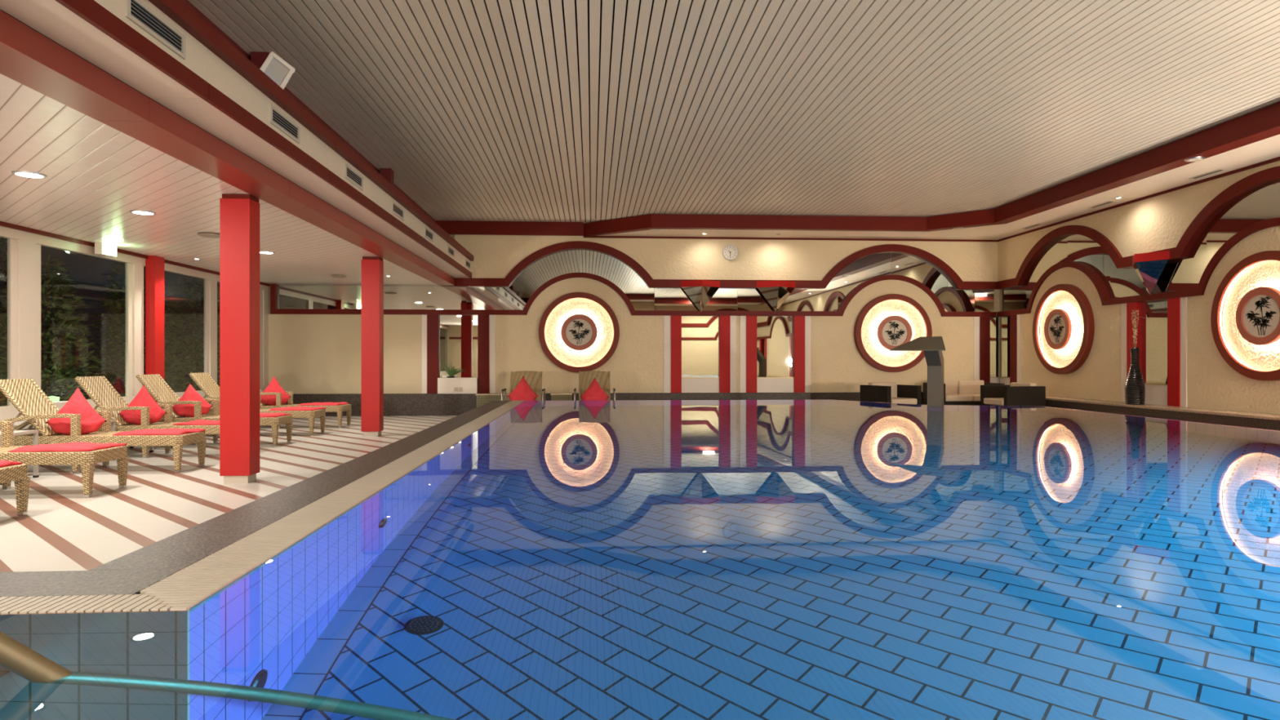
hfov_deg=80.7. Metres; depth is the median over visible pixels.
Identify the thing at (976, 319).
trim
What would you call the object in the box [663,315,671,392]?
trim
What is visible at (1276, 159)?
cove edge
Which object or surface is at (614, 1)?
ceiling
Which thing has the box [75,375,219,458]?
sun lounger
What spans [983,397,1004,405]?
seat cushion
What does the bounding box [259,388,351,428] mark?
sun lounger
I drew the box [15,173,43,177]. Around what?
diffuser
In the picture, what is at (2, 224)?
band
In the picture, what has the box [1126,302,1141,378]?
wall post
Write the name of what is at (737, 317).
trim
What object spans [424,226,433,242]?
air vent
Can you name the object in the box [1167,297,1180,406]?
wall post
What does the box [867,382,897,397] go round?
cushion
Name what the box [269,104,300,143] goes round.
air vent
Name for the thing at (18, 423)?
bench
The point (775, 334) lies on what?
wall mirror
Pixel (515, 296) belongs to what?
wall mirror
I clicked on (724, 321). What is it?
wall post
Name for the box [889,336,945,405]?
spout
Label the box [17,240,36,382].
pillar
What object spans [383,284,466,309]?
wall mirror
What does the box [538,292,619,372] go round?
wall lamp
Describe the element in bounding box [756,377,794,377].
trim ledge
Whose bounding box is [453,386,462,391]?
double socket
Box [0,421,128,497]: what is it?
sun lounger
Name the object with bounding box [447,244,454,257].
air vent
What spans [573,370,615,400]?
lounge chair
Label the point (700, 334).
wall mirror
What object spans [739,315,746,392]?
trim
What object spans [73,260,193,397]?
shrub
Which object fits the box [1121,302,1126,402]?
trim
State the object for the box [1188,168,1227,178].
slot vent
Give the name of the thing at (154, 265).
window column
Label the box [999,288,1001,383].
wall
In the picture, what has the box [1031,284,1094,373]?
wall lamp
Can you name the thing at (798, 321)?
wall post
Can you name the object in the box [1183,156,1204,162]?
ceiling disc
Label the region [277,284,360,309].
wall mirror
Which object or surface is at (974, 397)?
seat cushion
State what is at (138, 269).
pillar
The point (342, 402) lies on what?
cushion
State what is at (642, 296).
wall mirror
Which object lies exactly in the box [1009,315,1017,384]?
wall post
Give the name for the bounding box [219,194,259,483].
column
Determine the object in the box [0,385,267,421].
window sill
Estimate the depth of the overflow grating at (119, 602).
2.02 m
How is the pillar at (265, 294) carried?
in the wall at (997, 291)
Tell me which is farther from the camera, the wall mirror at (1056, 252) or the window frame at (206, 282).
the wall mirror at (1056, 252)
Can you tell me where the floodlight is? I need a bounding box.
[259,51,295,89]
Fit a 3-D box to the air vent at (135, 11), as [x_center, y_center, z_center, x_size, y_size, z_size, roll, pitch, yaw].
[-2.666,-1.834,4.159,0.017,0.136,0.560,0,0,-4]
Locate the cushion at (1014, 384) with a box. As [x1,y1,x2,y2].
[1010,382,1036,386]
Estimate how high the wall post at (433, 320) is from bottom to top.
1.570 m
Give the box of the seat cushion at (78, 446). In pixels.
[8,441,126,452]
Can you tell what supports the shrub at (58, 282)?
on the ground
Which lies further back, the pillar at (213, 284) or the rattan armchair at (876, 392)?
the rattan armchair at (876, 392)
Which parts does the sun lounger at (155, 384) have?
backrest, armrest, armrest, leg, frame, seat, leg, leg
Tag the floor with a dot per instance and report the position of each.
(61, 529)
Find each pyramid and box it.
[680,280,719,311]
[756,280,795,311]
[1132,250,1169,294]
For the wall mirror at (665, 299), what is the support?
attached to the wall at (997, 291)
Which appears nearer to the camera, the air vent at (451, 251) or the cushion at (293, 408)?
the cushion at (293, 408)
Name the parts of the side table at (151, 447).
leg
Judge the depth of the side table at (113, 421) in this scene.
8.29 m
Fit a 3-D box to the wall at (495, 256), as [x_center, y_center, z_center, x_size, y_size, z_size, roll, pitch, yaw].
[1.887,-2.255,15.446,11.210,1.270,0.090,0,0,-4]
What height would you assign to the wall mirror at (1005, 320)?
1.265 m
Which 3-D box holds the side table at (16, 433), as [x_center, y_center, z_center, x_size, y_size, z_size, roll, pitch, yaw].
[-5.898,0.887,6.859,0.502,0.445,0.442,0,0,-4]
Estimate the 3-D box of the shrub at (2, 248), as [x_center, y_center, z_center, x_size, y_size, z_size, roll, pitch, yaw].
[-12.147,-0.688,14.444,2.326,3.699,2.270,0,0,-4]
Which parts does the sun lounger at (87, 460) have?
leg, armrest, seat, frame, leg, leg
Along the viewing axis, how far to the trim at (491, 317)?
15.08 m
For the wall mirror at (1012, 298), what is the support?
attached to the wall at (1000, 290)
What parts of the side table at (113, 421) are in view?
leg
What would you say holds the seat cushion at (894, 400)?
on the rattan armchair at (876, 392)
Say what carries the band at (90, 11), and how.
attached to the beam at (50, 18)
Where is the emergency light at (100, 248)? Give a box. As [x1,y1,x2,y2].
[94,242,116,257]
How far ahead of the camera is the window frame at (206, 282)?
12.49 m
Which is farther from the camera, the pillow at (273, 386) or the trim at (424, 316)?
the trim at (424, 316)
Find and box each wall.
[93,0,471,271]
[268,208,999,377]
[454,217,997,281]
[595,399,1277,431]
[997,160,1279,281]
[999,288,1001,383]
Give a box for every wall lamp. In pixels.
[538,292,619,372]
[853,293,932,372]
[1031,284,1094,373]
[1210,250,1279,380]
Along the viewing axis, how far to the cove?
12.80 m
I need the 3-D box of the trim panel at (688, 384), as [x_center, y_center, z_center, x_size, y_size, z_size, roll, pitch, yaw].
[1.228,0.530,15.404,0.780,0.300,0.070,0,0,-4]
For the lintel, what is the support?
on the window
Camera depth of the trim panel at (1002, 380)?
15.49 m
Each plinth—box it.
[286,391,923,416]
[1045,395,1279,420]
[1045,400,1279,431]
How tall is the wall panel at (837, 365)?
2.330 m
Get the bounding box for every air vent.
[124,0,186,59]
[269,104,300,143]
[344,163,363,190]
[391,200,404,220]
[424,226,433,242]
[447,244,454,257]
[465,258,470,269]
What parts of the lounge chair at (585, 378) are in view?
armrest frame, rail, backrest, rail, armrest frame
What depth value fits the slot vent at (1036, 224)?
14.08 m
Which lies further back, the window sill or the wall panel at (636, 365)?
the wall panel at (636, 365)
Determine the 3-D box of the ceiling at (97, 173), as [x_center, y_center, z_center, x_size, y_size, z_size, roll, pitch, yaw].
[-5.142,-1.505,5.760,3.430,0.050,18.550,0,0,-4]
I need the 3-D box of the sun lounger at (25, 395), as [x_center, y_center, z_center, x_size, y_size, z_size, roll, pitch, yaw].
[-5.465,0.650,7.552,1.938,0.919,0.543,0,0,-4]
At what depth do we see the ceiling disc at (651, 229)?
14.40 m
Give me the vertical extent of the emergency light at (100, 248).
0.145 m
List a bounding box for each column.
[145,255,164,403]
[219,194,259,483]
[360,256,383,436]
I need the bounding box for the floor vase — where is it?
[1124,347,1145,404]
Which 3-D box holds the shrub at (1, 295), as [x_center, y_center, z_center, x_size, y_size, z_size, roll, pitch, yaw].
[-11.043,-0.594,11.925,2.458,3.509,2.589,0,0,-4]
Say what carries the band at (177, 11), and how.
attached to the wall at (200, 60)
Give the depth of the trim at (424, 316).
14.99 m
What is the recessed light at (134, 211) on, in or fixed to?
in the ceiling at (97, 173)
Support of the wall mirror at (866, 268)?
attached to the wall at (997, 291)
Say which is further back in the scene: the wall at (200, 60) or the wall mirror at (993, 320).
the wall mirror at (993, 320)
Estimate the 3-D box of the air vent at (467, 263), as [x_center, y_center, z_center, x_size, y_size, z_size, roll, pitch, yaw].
[-3.328,-1.834,14.558,0.017,0.136,0.560,0,0,-4]
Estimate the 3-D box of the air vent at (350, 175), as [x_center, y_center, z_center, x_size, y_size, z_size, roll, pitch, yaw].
[-2.885,-1.834,7.602,0.017,0.136,0.560,0,0,-4]
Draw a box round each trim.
[422,314,426,393]
[488,315,495,393]
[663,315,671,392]
[730,315,736,392]
[736,315,739,392]
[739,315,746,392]
[804,315,810,392]
[973,316,979,380]
[1017,314,1021,382]
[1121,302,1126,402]
[1180,297,1186,407]
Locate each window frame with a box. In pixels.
[7,238,17,405]
[36,244,40,387]
[125,262,133,396]
[204,279,209,374]
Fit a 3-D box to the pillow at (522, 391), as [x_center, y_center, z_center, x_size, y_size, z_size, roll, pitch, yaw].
[-1.948,0.520,12.536,0.521,0.491,0.240,0,0,7]
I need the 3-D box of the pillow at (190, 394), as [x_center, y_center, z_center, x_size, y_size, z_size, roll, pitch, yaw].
[-5.825,0.534,9.791,0.234,0.447,0.486,0,0,43]
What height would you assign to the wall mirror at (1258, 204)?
1.400 m
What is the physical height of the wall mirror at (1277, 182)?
1.400 m
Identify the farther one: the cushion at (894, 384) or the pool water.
the cushion at (894, 384)
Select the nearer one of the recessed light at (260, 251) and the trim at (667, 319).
the recessed light at (260, 251)
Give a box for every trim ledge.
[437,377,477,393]
[681,377,719,377]
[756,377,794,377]
[1144,382,1167,385]
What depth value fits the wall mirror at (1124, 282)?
12.06 m
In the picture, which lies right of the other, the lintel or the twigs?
the twigs
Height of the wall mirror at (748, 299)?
1.400 m
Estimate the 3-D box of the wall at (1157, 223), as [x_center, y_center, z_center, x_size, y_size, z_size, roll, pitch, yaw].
[8.115,-2.255,6.554,0.090,1.270,18.450,0,0,-4]
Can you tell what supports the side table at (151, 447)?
on the floor
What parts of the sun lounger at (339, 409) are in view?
armrest, armrest, frame, seat, leg, leg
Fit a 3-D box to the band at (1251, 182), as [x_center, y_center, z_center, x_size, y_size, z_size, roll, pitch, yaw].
[8.076,-1.920,6.527,0.110,0.920,18.400,0,0,-4]
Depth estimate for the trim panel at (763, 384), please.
15.47 m
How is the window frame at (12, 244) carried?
in the wall at (997, 291)
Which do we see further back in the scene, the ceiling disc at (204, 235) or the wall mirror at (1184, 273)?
the wall mirror at (1184, 273)
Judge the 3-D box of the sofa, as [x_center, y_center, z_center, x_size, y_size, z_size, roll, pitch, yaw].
[6.403,0.765,14.932,1.270,0.690,0.810,0,0,-4]
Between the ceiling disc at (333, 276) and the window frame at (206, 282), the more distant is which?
the ceiling disc at (333, 276)
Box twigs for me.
[1131,309,1144,347]
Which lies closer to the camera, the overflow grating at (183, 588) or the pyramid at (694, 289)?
the overflow grating at (183, 588)
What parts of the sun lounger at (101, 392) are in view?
backrest, armrest, armrest, leg, frame, leg, seat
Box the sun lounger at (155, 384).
[127,373,292,447]
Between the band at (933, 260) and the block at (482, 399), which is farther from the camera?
the band at (933, 260)
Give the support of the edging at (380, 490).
on the wall
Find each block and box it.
[475,393,509,408]
[550,393,572,400]
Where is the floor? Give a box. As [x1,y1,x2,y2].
[0,415,457,572]
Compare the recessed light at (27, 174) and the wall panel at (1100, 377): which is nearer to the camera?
the recessed light at (27, 174)
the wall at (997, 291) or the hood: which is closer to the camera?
the hood
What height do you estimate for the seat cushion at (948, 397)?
0.110 m
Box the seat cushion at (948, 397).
[945,394,972,401]
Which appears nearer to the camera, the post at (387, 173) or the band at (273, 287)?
the post at (387, 173)
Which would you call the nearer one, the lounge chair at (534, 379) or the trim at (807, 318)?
the lounge chair at (534, 379)
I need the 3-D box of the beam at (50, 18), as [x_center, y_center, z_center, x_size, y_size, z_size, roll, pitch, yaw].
[-2.947,-1.646,5.819,0.342,0.040,18.390,0,0,-4]
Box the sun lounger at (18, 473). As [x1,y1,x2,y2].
[0,463,30,515]
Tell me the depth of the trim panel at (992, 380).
15.77 m
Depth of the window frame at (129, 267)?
10.39 m
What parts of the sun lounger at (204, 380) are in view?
backrest, armrest, frame, leg, leg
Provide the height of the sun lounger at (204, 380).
0.919 m
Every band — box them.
[0,221,270,286]
[55,0,471,278]
[148,0,473,261]
[270,272,996,316]
[270,284,277,308]
[453,240,996,289]
[996,165,1279,288]
[997,217,1279,316]
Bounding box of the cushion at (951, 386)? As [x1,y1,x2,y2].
[943,380,957,394]
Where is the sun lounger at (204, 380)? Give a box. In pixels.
[188,372,325,435]
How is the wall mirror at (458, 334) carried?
attached to the wall at (997, 291)
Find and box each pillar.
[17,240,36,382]
[133,263,143,395]
[209,280,217,383]
[262,290,268,385]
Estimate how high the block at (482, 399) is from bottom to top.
0.430 m
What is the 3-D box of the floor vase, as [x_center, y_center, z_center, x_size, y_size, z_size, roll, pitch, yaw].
[7.490,0.250,11.399,0.266,0.860,0.266,0,0,-4]
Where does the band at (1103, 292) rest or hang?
attached to the wall at (1000, 290)
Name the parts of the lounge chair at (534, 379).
armrest frame, rail, backrest, rail, armrest frame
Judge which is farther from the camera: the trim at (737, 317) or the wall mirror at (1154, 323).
the trim at (737, 317)
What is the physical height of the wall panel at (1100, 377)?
2.330 m
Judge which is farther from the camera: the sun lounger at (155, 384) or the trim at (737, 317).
the trim at (737, 317)
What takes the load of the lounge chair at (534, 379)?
on the floor
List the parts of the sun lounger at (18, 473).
frame, leg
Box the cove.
[598,133,1279,239]
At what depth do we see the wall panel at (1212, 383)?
10.21 m
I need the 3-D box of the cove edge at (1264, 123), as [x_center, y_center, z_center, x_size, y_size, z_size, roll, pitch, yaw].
[6.128,-2.618,7.603,6.487,0.255,20.014,0,0,-26]
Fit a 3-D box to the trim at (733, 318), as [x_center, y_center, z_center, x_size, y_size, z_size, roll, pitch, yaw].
[1.900,-0.105,15.426,0.125,1.570,0.072,0,0,-4]
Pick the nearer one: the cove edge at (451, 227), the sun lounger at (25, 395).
the sun lounger at (25, 395)
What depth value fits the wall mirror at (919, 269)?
15.72 m
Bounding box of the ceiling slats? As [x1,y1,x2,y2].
[187,0,1279,222]
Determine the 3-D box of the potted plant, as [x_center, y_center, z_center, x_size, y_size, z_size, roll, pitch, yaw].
[-3.709,0.197,14.995,0.479,0.342,0.130,0,0,-4]
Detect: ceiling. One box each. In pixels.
[0,73,439,285]
[335,0,847,219]
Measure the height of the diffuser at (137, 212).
0.001 m
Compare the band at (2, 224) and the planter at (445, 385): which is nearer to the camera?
the band at (2, 224)
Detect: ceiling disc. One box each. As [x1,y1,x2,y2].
[197,233,219,238]
[331,275,346,277]
[648,228,660,231]
[952,226,964,230]
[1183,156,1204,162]
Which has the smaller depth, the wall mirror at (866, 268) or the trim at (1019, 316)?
the trim at (1019, 316)
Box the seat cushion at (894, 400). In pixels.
[891,397,917,404]
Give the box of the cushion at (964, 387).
[957,380,984,394]
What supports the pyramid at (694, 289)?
attached to the band at (933, 260)
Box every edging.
[0,400,510,597]
[186,400,524,610]
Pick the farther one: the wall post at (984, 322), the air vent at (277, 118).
the wall post at (984, 322)
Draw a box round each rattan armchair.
[860,382,921,404]
[980,382,1045,406]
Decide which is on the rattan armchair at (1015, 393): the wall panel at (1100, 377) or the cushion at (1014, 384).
the cushion at (1014, 384)
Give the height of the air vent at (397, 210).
0.136 m
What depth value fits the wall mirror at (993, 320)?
15.80 m
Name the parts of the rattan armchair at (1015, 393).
arm, arm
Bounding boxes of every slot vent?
[1021,223,1042,229]
[1088,200,1115,208]
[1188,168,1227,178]
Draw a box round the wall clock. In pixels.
[722,244,737,260]
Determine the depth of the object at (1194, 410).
10.42 m
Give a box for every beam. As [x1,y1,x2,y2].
[0,0,469,277]
[0,9,453,284]
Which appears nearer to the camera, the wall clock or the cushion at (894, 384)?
the cushion at (894, 384)
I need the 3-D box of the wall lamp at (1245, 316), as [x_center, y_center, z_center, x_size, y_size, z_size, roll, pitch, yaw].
[7.807,-0.540,9.396,0.162,1.614,1.614,0,0,-4]
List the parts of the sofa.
arm, arm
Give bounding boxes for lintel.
[0,226,268,291]
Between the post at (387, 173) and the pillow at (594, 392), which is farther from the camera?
the pillow at (594, 392)
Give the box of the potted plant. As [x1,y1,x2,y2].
[441,360,461,377]
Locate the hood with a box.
[889,336,945,351]
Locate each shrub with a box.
[0,237,76,400]
[0,253,102,405]
[0,295,7,405]
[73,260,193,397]
[143,275,219,391]
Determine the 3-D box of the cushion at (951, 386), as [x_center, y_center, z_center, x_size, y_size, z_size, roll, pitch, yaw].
[6.116,0.580,15.160,0.533,0.320,0.140,0,0,-4]
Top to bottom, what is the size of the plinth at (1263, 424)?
0.400 m
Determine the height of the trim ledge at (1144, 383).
0.014 m
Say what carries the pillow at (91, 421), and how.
on the sun lounger at (25, 395)
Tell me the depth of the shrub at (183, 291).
15.42 m
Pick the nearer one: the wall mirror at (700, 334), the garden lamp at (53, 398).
the garden lamp at (53, 398)
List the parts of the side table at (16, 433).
frame, leg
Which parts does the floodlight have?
glass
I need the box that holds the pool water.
[0,400,1279,719]
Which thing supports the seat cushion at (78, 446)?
on the sun lounger at (87, 460)
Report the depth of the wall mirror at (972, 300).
15.79 m
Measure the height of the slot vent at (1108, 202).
0.010 m
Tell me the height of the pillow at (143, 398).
0.477 m
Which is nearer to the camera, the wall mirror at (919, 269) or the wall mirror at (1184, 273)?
the wall mirror at (1184, 273)
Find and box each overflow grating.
[0,594,170,614]
[140,400,524,610]
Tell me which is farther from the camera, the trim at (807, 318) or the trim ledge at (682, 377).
the trim at (807, 318)
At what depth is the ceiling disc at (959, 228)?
14.28 m
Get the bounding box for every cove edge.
[181,0,435,222]
[435,220,583,235]
[583,102,1279,235]
[583,235,997,241]
[997,156,1279,241]
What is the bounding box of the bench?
[0,401,212,430]
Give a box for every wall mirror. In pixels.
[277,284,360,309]
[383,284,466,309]
[439,315,477,377]
[466,248,579,310]
[579,248,654,310]
[654,287,737,311]
[681,315,719,377]
[737,288,819,311]
[756,315,793,377]
[819,252,890,311]
[890,252,961,311]
[961,289,994,311]
[990,316,998,377]
[1001,277,1026,311]
[1001,315,1009,377]
[1026,235,1067,308]
[1067,234,1110,296]
[1110,257,1152,298]
[1141,299,1167,384]
[1152,226,1206,293]
[1206,181,1275,265]
[1275,179,1279,217]
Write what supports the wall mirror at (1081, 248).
attached to the wall at (1000, 290)
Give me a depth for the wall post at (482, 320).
15.05 m
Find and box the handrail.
[0,631,72,682]
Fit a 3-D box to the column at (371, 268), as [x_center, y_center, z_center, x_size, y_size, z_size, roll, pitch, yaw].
[-3.883,-0.183,10.935,0.260,2.586,0.210,0,0,-4]
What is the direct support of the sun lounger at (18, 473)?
on the floor
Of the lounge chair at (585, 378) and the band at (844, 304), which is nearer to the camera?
the lounge chair at (585, 378)
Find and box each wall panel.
[268,314,422,393]
[495,277,663,393]
[810,280,973,392]
[1021,266,1121,401]
[1186,226,1279,414]
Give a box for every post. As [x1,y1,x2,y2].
[250,51,269,68]
[380,168,394,186]
[426,314,439,393]
[477,315,488,393]
[671,315,681,392]
[719,315,730,392]
[746,315,756,392]
[793,315,804,392]
[979,316,990,382]
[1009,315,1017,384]
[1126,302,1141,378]
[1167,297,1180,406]
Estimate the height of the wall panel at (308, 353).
1.570 m
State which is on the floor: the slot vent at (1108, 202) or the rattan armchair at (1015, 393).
the rattan armchair at (1015, 393)
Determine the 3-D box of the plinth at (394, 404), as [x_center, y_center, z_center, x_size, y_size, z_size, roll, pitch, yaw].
[0.301,0.895,15.250,14.400,0.430,0.280,0,0,-4]
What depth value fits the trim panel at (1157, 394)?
11.34 m
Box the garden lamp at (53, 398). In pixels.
[48,395,59,401]
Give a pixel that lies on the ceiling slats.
(900, 108)
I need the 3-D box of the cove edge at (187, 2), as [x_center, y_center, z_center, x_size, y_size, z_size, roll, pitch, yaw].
[-3.507,-2.325,5.814,0.060,0.870,18.450,0,0,-4]
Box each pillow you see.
[45,386,106,435]
[117,384,166,424]
[172,383,212,417]
[260,376,291,405]
[506,376,538,400]
[579,377,609,400]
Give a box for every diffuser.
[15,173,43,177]
[133,211,153,214]
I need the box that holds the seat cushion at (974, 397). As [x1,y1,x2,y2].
[961,394,980,401]
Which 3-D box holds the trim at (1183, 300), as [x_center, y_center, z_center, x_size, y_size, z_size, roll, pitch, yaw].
[7.823,-0.105,10.802,0.072,1.570,0.110,0,0,-4]
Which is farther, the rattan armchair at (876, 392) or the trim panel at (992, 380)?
the trim panel at (992, 380)
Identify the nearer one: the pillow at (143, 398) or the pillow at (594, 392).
the pillow at (143, 398)
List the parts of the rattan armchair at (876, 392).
arm, arm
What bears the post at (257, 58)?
on the wall
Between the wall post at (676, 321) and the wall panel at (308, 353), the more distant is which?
the wall post at (676, 321)
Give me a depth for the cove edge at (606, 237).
15.45 m
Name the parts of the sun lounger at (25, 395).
backrest, armrest, armrest, leg, leg, frame, seat, leg, leg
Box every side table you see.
[0,430,39,484]
[38,419,115,466]
[129,412,173,452]
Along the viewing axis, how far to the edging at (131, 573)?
2.78 m
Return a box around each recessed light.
[11,170,47,178]
[129,209,155,215]
[259,250,275,253]
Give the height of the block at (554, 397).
0.430 m
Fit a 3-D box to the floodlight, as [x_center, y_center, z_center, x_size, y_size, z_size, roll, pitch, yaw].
[-2.778,-2.146,5.684,0.316,0.299,0.183,0,0,-11]
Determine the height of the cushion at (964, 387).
0.320 m
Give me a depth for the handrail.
1.53 m
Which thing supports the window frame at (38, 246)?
in the wall at (997, 291)
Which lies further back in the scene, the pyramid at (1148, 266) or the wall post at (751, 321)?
the wall post at (751, 321)
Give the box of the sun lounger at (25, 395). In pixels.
[0,377,206,473]
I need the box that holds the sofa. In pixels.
[923,380,1004,405]
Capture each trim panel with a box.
[681,377,719,392]
[756,377,793,392]
[990,377,999,383]
[1000,377,1009,385]
[1144,384,1167,405]
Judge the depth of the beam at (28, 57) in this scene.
4.94 m
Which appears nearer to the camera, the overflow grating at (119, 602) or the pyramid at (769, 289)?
the overflow grating at (119, 602)
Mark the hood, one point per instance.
(925, 343)
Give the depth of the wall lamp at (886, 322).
15.56 m

